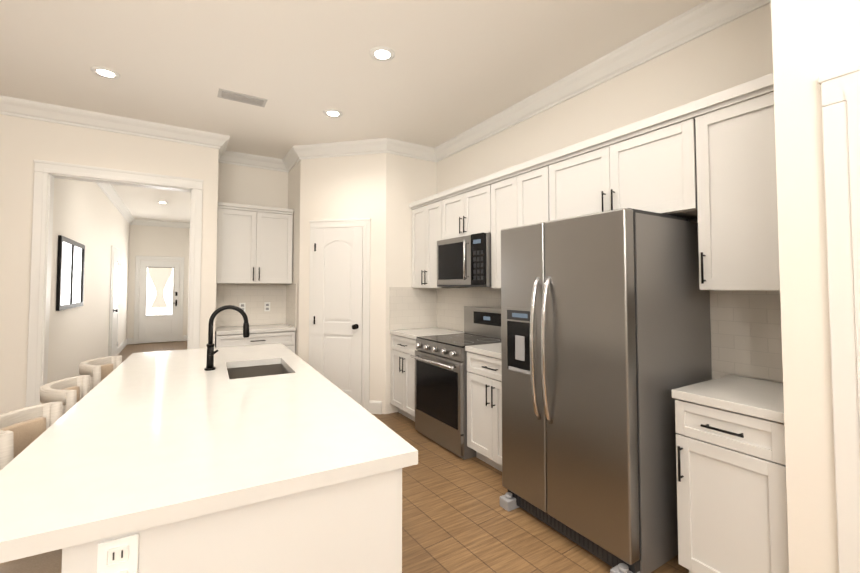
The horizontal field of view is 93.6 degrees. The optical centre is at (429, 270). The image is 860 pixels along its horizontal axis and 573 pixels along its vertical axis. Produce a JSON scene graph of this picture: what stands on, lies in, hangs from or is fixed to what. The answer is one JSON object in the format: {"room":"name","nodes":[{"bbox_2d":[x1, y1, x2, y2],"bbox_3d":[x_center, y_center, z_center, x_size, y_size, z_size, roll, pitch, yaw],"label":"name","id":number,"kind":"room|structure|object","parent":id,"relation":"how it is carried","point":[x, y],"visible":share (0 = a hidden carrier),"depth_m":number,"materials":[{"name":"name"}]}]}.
{"room":"kitchen","nodes":[
{"label":"kitchen","id":0,"kind":"room"},
{"bbox_2d":[47,178,130,382],"bbox_3d":[-5.544,0.140,6.809,0.120,3.050,7.300,1,-3,-32],"label":"wall","id":1,"kind":"structure","parent":0,"point":[90,217],"depth_m":5.50,"materials":[{"name":"white paint"}]},
{"bbox_2d":[56,235,84,310],"bbox_3d":[-4.099,0.039,4.625,0.028,0.770,1.200,1,-3,-32],"label":"window","id":2,"kind":"structure","parent":1,"relation":"in","point":[70,275],"depth_m":4.55,"materials":[{"name":"white glass"}]},
{"bbox_2d":[108,245,119,355],"bbox_3d":[-6.024,0.625,7.706,0.028,2.147,1.062,1,-3,-32],"label":"trim","id":3,"kind":"structure","parent":1,"relation":"attached to","point":[115,249],"depth_m":7.29,"materials":[{"name":"white paint"}]},
{"bbox_2d":[111,252,119,355],"bbox_3d":[-5.994,0.676,7.731,0.101,2.023,0.868,1,-3,-32],"label":"hall door","id":4,"kind":"structure","parent":1,"relation":"in","point":[115,303],"depth_m":7.66,"materials":[{"name":"white paint"}]},
{"bbox_2d":[117,338,127,354],"bbox_3d":[-6.838,1.676,8.970,0.016,0.140,1.930,1,-3,-32],"label":"baseboard","id":5,"kind":"structure","parent":1,"relation":"attached to","point":[121,347],"depth_m":8.95,"materials":[{"name":"white paint"}]},
{"bbox_2d":[0,114,287,413],"bbox_3d":[-4.083,0.024,3.676,5.460,3.050,0.670,1,-3,-32],"label":"wall","id":6,"kind":"structure","parent":0,"point":[25,143],"depth_m":3.77,"materials":[{"name":"white paint"}]},
{"bbox_2d":[25,160,203,406],"bbox_3d":[-3.028,0.287,3.986,1.332,2.547,0.158,1,-3,-32],"label":"trim","id":7,"kind":"structure","parent":6,"relation":"attached to","point":[46,173],"depth_m":3.71,"materials":[{"name":"white paint"}]},
{"bbox_2d":[215,283,218,330],"bbox_3d":[-2.461,0.402,4.603,0.009,0.517,0.500,1,-3,-32],"label":"backsplash","id":8,"kind":"structure","parent":6,"relation":"attached to","point":[217,285],"depth_m":4.85,"materials":[{"name":"tile"}]},
{"bbox_2d":[219,284,286,326],"bbox_3d":[-2.239,0.419,5.052,0.860,0.517,0.009,1,-3,-32],"label":"backsplash","id":9,"kind":"structure","parent":6,"relation":"attached to","point":[254,296],"depth_m":5.06,"materials":[{"name":"tile"}]},
{"bbox_2d":[239,303,245,311],"bbox_3d":[-2.319,0.450,4.992,0.072,0.115,0.007,1,-3,-32],"label":"outlet","id":10,"kind":"object","parent":9,"relation":"attached to","point":[242,306],"depth_m":4.99,"materials":[{"name":"white plastic"}]},
{"bbox_2d":[264,302,269,310],"bbox_3d":[-2.073,0.456,5.144,0.072,0.115,0.007,1,-3,-32],"label":"outlet","id":11,"kind":"object","parent":9,"relation":"attached to","point":[266,304],"depth_m":5.14,"materials":[{"name":"white plastic"}]},
{"bbox_2d":[216,202,292,283],"bbox_3d":[-2.138,-0.308,4.917,0.836,0.925,0.368,1,-3,-32],"label":"upper cabinet","id":12,"kind":"object","parent":6,"relation":"attached to","point":[254,244],"visible":0.94,"depth_m":4.77,"materials":[{"name":"white paint"}]},
{"bbox_2d":[127,225,189,343],"bbox_3d":[-6.671,0.271,10.332,1.680,3.050,0.120,1,-3,-32],"label":"wall","id":13,"kind":"structure","parent":0,"point":[145,240],"depth_m":10.18,"materials":[{"name":"white paint"}]},
{"bbox_2d":[138,261,179,342],"bbox_3d":[-6.777,0.762,10.117,0.820,2.028,0.097,1,-3,-32],"label":"door","id":14,"kind":"structure","parent":13,"relation":"in","point":[159,303],"depth_m":10.11,"materials":[{"name":"white paint"}]},
{"bbox_2d":[133,256,184,343],"bbox_3d":[-6.797,0.711,10.151,1.032,2.157,0.028,1,-3,-32],"label":"door frame","id":15,"kind":"structure","parent":13,"relation":"attached to","point":[137,295],"depth_m":10.11,"materials":[{"name":"white paint"}]},
{"bbox_2d":[135,219,189,227],"bbox_3d":[-6.614,-1.189,10.294,1.440,0.135,0.098,1,-3,-32],"label":"crown molding","id":16,"kind":"structure","parent":13,"relation":"attached to","point":[137,221],"depth_m":10.19,"materials":[{"name":"white paint"}]},
{"bbox_2d":[0,0,705,222],"bbox_3d":[-2.375,-1.539,4.034,8.920,0.100,15.620,1,-3,-32],"label":"ceiling","id":17,"kind":"structure","parent":0,"point":[451,69],"depth_m":2.92,"materials":[{"name":"white paint"}]},
{"bbox_2d":[90,66,119,78],"bbox_3d":[-2.485,-1.521,3.092,0.172,0.006,0.185,1,-3,-32],"label":"recessed light","id":18,"kind":"object","parent":17,"relation":"in","point":[104,72],"depth_m":3.09,"materials":[{"name":"white paint"}]},
{"bbox_2d":[217,88,267,106],"bbox_3d":[-1.631,-1.502,3.517,0.380,0.013,0.170,1,-3,-32],"label":"ceiling vent","id":19,"kind":"object","parent":17,"relation":"in","point":[240,97],"visible":1,"depth_m":3.50,"materials":[{"name":"white metal"}]},
{"bbox_2d":[323,109,342,116],"bbox_3d":[-0.918,-1.494,3.816,0.174,0.006,0.176,1,-3,-32],"label":"recessed light","id":20,"kind":"object","parent":17,"relation":"in","point":[329,112],"depth_m":3.82,"materials":[{"name":"white paint"}]},
{"bbox_2d":[370,46,394,60],"bbox_3d":[-0.336,-1.530,2.841,0.175,0.006,0.179,1,-3,-32],"label":"recessed light","id":21,"kind":"object","parent":17,"relation":"in","point":[380,53],"depth_m":2.84,"materials":[{"name":"white paint"}]},
{"bbox_2d":[287,153,436,413],"bbox_3d":[-0.927,0.078,5.131,1.440,3.050,1.520,1,-3,-32],"label":"wall","id":22,"kind":"structure","parent":0,"point":[382,191],"depth_m":4.64,"materials":[{"name":"white paint"}]},
{"bbox_2d":[283,284,296,326],"bbox_3d":[-1.738,0.419,5.051,0.009,0.517,0.500,1,-3,-32],"label":"backsplash","id":23,"kind":"structure","parent":22,"relation":"attached to","point":[289,292],"depth_m":5.09,"materials":[{"name":"tile"}]},
{"bbox_2d":[313,227,362,405],"bbox_3d":[-1.040,0.537,4.585,0.447,2.068,0.455,1,-3,-32],"label":"pantry door","id":24,"kind":"structure","parent":22,"relation":"in","point":[338,320],"depth_m":4.58,"materials":[{"name":"white paint"}]},
{"bbox_2d":[309,218,370,411],"bbox_3d":[-1.038,0.495,4.604,0.758,2.177,0.028,0,-2,13],"label":"door frame","id":25,"kind":"structure","parent":22,"relation":"attached to","point":[365,223],"depth_m":4.55,"materials":[{"name":"white paint"}]},
{"bbox_2d":[369,400,381,413],"bbox_3d":[-1.038,1.513,4.572,0.741,0.140,0.741,1,-3,-32],"label":"baseboard","id":26,"kind":"structure","parent":22,"relation":"attached to","point":[375,407],"depth_m":4.41,"materials":[{"name":"white paint"}]},
{"bbox_2d":[389,287,434,329],"bbox_3d":[-0.190,0.425,4.675,0.615,0.477,0.009,1,-3,-32],"label":"backsplash","id":27,"kind":"structure","parent":22,"relation":"attached to","point":[409,307],"depth_m":4.65,"materials":[{"name":"tile"}]},
{"bbox_2d":[117,341,688,572],"bbox_3d":[-2.375,1.609,3.917,8.920,0.100,15.620,1,-3,-32],"label":"floor","id":28,"kind":"structure","parent":0,"point":[457,517],"depth_m":2.38,"materials":[{"name":"brown tile"}]},
{"bbox_2d":[0,549,61,572],"bbox_3d":[-1.165,1.000,1.034,0.465,0.906,0.449,1,-3,-32],"label":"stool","id":29,"kind":"object","parent":28,"relation":"on","point":[49,562],"visible":0.21,"depth_m":1.08,"materials":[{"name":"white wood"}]},
{"bbox_2d":[0,401,61,470],"bbox_3d":[-1.480,1.021,1.608,0.465,0.906,0.455,1,-3,-32],"label":"stool","id":30,"kind":"object","parent":28,"relation":"on","point":[21,429],"visible":0.15,"depth_m":1.65,"materials":[{"name":"beige fabric"}]},
{"bbox_2d":[40,375,89,415],"bbox_3d":[-1.781,1.041,2.159,0.465,0.906,0.449,1,-3,-32],"label":"stool","id":31,"kind":"object","parent":28,"relation":"on","point":[69,392],"visible":0.21,"depth_m":2.02,"materials":[{"name":"beige fabric"}]},
{"bbox_2d":[79,356,121,390],"bbox_3d":[-2.124,1.065,2.784,0.465,0.906,0.458,1,-3,-32],"label":"stool","id":32,"kind":"object","parent":28,"relation":"on","point":[98,370],"visible":0.19,"depth_m":2.76,"materials":[{"name":"beige fabric"}]},
{"bbox_2d":[60,349,401,572],"bbox_3d":[-1.028,1.052,2.119,0.920,0.880,2.557,1,-3,-32],"label":"kitchen island","id":33,"kind":"object","parent":28,"relation":"on","point":[271,458],"depth_m":1.16,"materials":[{"name":"white stone"}]},
{"bbox_2d":[0,357,143,536],"bbox_3d":[-1.309,0.607,1.980,0.722,0.001,2.608,1,-3,-32],"label":"island countertop","id":34,"kind":"structure","parent":33,"relation":"on","point":[36,487],"depth_m":1.13,"materials":[{"name":"white stone"}]},
{"bbox_2d":[216,361,303,384],"bbox_3d":[-1.040,0.708,2.446,0.394,0.192,0.588,1,-3,-32],"label":"sink","id":35,"kind":"object","parent":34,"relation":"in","point":[255,370],"depth_m":2.64,"materials":[{"name":"grey metal"}]},
{"bbox_2d":[132,343,279,360],"bbox_3d":[-1.729,0.633,3.221,1.036,0.040,0.056,1,-3,-32],"label":"island countertop","id":36,"kind":"structure","parent":33,"relation":"on","point":[158,353],"depth_m":3.04,"materials":[{"name":"white stone"}]},
{"bbox_2d":[0,445,415,562],"bbox_3d":[-0.491,0.549,0.960,1.037,0.040,0.056,1,-3,-32],"label":"island countertop","id":37,"kind":"structure","parent":33,"relation":"on","point":[125,526],"depth_m":0.94,"materials":[{"name":"white stone"}]},
{"bbox_2d":[264,343,417,472],"bbox_3d":[-0.855,0.596,2.230,0.594,0.040,2.601,1,-3,-32],"label":"island countertop","id":38,"kind":"structure","parent":33,"relation":"on","point":[285,354],"depth_m":1.90,"materials":[{"name":"white stone"}]},
{"bbox_2d":[204,305,249,372],"bbox_3d":[-1.204,0.393,2.410,0.239,0.378,0.111,1,-3,-32],"label":"faucet","id":39,"kind":"object","parent":38,"relation":"on","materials":[{"name":"black metal"}]},
{"bbox_2d":[215,324,295,352],"bbox_3d":[-2.085,1.131,4.778,0.838,0.920,0.568,1,-3,-32],"label":"base cabinet","id":40,"kind":"object","parent":28,"relation":"on","point":[283,334],"visible":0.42,"depth_m":4.62,"materials":[{"name":"white paint"}]},
{"bbox_2d":[391,335,469,421],"bbox_3d":[-0.014,1.136,4.381,0.613,0.880,0.621,1,-3,-32],"label":"base cabinet","id":41,"kind":"object","parent":28,"relation":"on","point":[402,365],"depth_m":4.23,"materials":[{"name":"white paint"}]},
{"bbox_2d":[390,327,463,338],"bbox_3d":[-0.017,0.676,4.393,0.622,0.040,0.629,1,-3,-32],"label":"countertop","id":42,"kind":"structure","parent":41,"relation":"on","point":[414,333],"depth_m":4.32,"materials":[{"name":"white stone"}]},
{"bbox_2d":[410,306,500,459],"bbox_3d":[0.301,0.953,3.759,0.731,1.199,0.756,1,-3,-32],"label":"range","id":43,"kind":"object","parent":28,"relation":"on","point":[441,371],"visible":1,"depth_m":3.59,"materials":[{"name":"grey metal"}]},
{"bbox_2d":[467,351,501,471],"bbox_3d":[0.727,1.092,3.187,0.613,0.880,0.638,1,-3,-32],"label":"base cabinet","id":44,"kind":"object","parent":28,"relation":"on","point":[484,374],"depth_m":3.11,"materials":[{"name":"white paint"}]},
{"bbox_2d":[466,343,500,358],"bbox_3d":[0.722,0.632,3.201,0.622,0.040,0.647,1,-3,-32],"label":"countertop","id":45,"kind":"structure","parent":44,"relation":"on","point":[494,348],"depth_m":3.18,"materials":[{"name":"white stone"}]},
{"bbox_2d":[500,208,711,572],"bbox_3d":[1.014,0.607,2.469,0.884,1.795,0.885,1,-3,-32],"label":"fridge","id":46,"kind":"object","parent":28,"relation":"on","point":[605,335],"visible":1,"depth_m":2.10,"materials":[{"name":"grey metal"}]},
{"bbox_2d":[675,399,788,572],"bbox_3d":[1.531,1.044,1.890,0.613,0.880,0.416,1,-3,-32],"label":"base cabinet","id":47,"kind":"object","parent":28,"relation":"on","point":[731,479],"depth_m":1.73,"materials":[{"name":"white paint"}]},
{"bbox_2d":[671,375,784,426],"bbox_3d":[1.525,0.583,1.906,0.628,0.046,0.424,1,-3,-32],"label":"countertop","id":48,"kind":"structure","parent":47,"relation":"on","point":[754,398],"depth_m":1.83,"materials":[{"name":"white stone"}]},
{"bbox_2d":[437,3,782,382],"bbox_3d":[0.418,0.033,3.913,0.680,3.050,5.270,1,-3,-32],"label":"wall","id":49,"kind":"structure","parent":0,"point":[735,52],"depth_m":2.76,"materials":[{"name":"white paint"}]},
{"bbox_2d":[409,193,468,287],"bbox_3d":[0.100,-0.300,4.508,0.343,0.981,0.636,1,-3,-32],"label":"upper cabinet","id":50,"kind":"object","parent":49,"relation":"attached to","point":[426,213],"depth_m":4.41,"materials":[{"name":"white paint"}]},
{"bbox_2d":[441,175,488,239],"bbox_3d":[0.470,-0.565,3.920,0.343,0.496,0.762,1,-3,-32],"label":"upper cabinet","id":51,"kind":"object","parent":49,"relation":"attached to","point":[464,208],"depth_m":3.79,"materials":[{"name":"white paint"}]},
{"bbox_2d":[437,232,490,286],"bbox_3d":[0.415,-0.083,3.866,0.465,0.468,0.749,1,-3,-32],"label":"microwave","id":52,"kind":"object","parent":51,"relation":"attached to","point":[463,261],"visible":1,"depth_m":3.65,"materials":[{"name":"grey metal"}]},
{"bbox_2d":[489,151,556,288],"bbox_3d":[0.859,-0.346,3.284,0.343,0.981,0.708,1,-3,-32],"label":"upper cabinet","id":53,"kind":"object","parent":49,"relation":"attached to","point":[523,194],"depth_m":3.20,"materials":[{"name":"white paint"}]},
{"bbox_2d":[435,287,782,381],"bbox_3d":[0.999,0.376,3.372,0.009,0.477,3.480,1,-3,-32],"label":"backsplash","id":54,"kind":"structure","parent":49,"relation":"attached to","point":[746,335],"depth_m":2.24,"materials":[{"name":"tile"}]},
{"bbox_2d":[557,107,680,219],"bbox_3d":[1.274,-0.583,2.624,0.343,0.556,0.984,1,-3,-32],"label":"upper cabinet","id":55,"kind":"object","parent":49,"relation":"attached to","point":[634,165],"depth_m":2.46,"materials":[{"name":"white paint"}]},
{"bbox_2d":[677,73,779,290],"bbox_3d":[1.630,-0.392,2.039,0.345,0.981,0.494,1,-3,-32],"label":"upper cabinet","id":56,"kind":"object","parent":49,"relation":"attached to","point":[708,163],"depth_m":1.97,"materials":[{"name":"white paint"}]},
{"bbox_2d":[771,0,859,572],"bbox_3d":[2.391,-0.114,-0.027,0.120,3.050,3.790,1,-3,-32],"label":"wall","id":57,"kind":"structure","parent":0,"point":[813,41],"depth_m":1.47,"materials":[{"name":"white paint"}]},
{"bbox_2d":[0,0,770,224],"bbox_3d":[-3.110,-1.440,3.527,6.900,0.135,15.300,1,-3,-32],"label":"crown molding","id":58,"kind":"structure","parent":57,"relation":"attached to","point":[701,19],"depth_m":3.73,"materials":[{"name":"white paint"}]},
{"bbox_2d":[818,64,859,572],"bbox_3d":[1.738,0.369,0.993,0.158,2.164,1.072,1,-3,-32],"label":"door frame","id":59,"kind":"structure","parent":57,"relation":"attached to","point":[840,93],"depth_m":1.38,"materials":[{"name":"white paint"}]}
]}

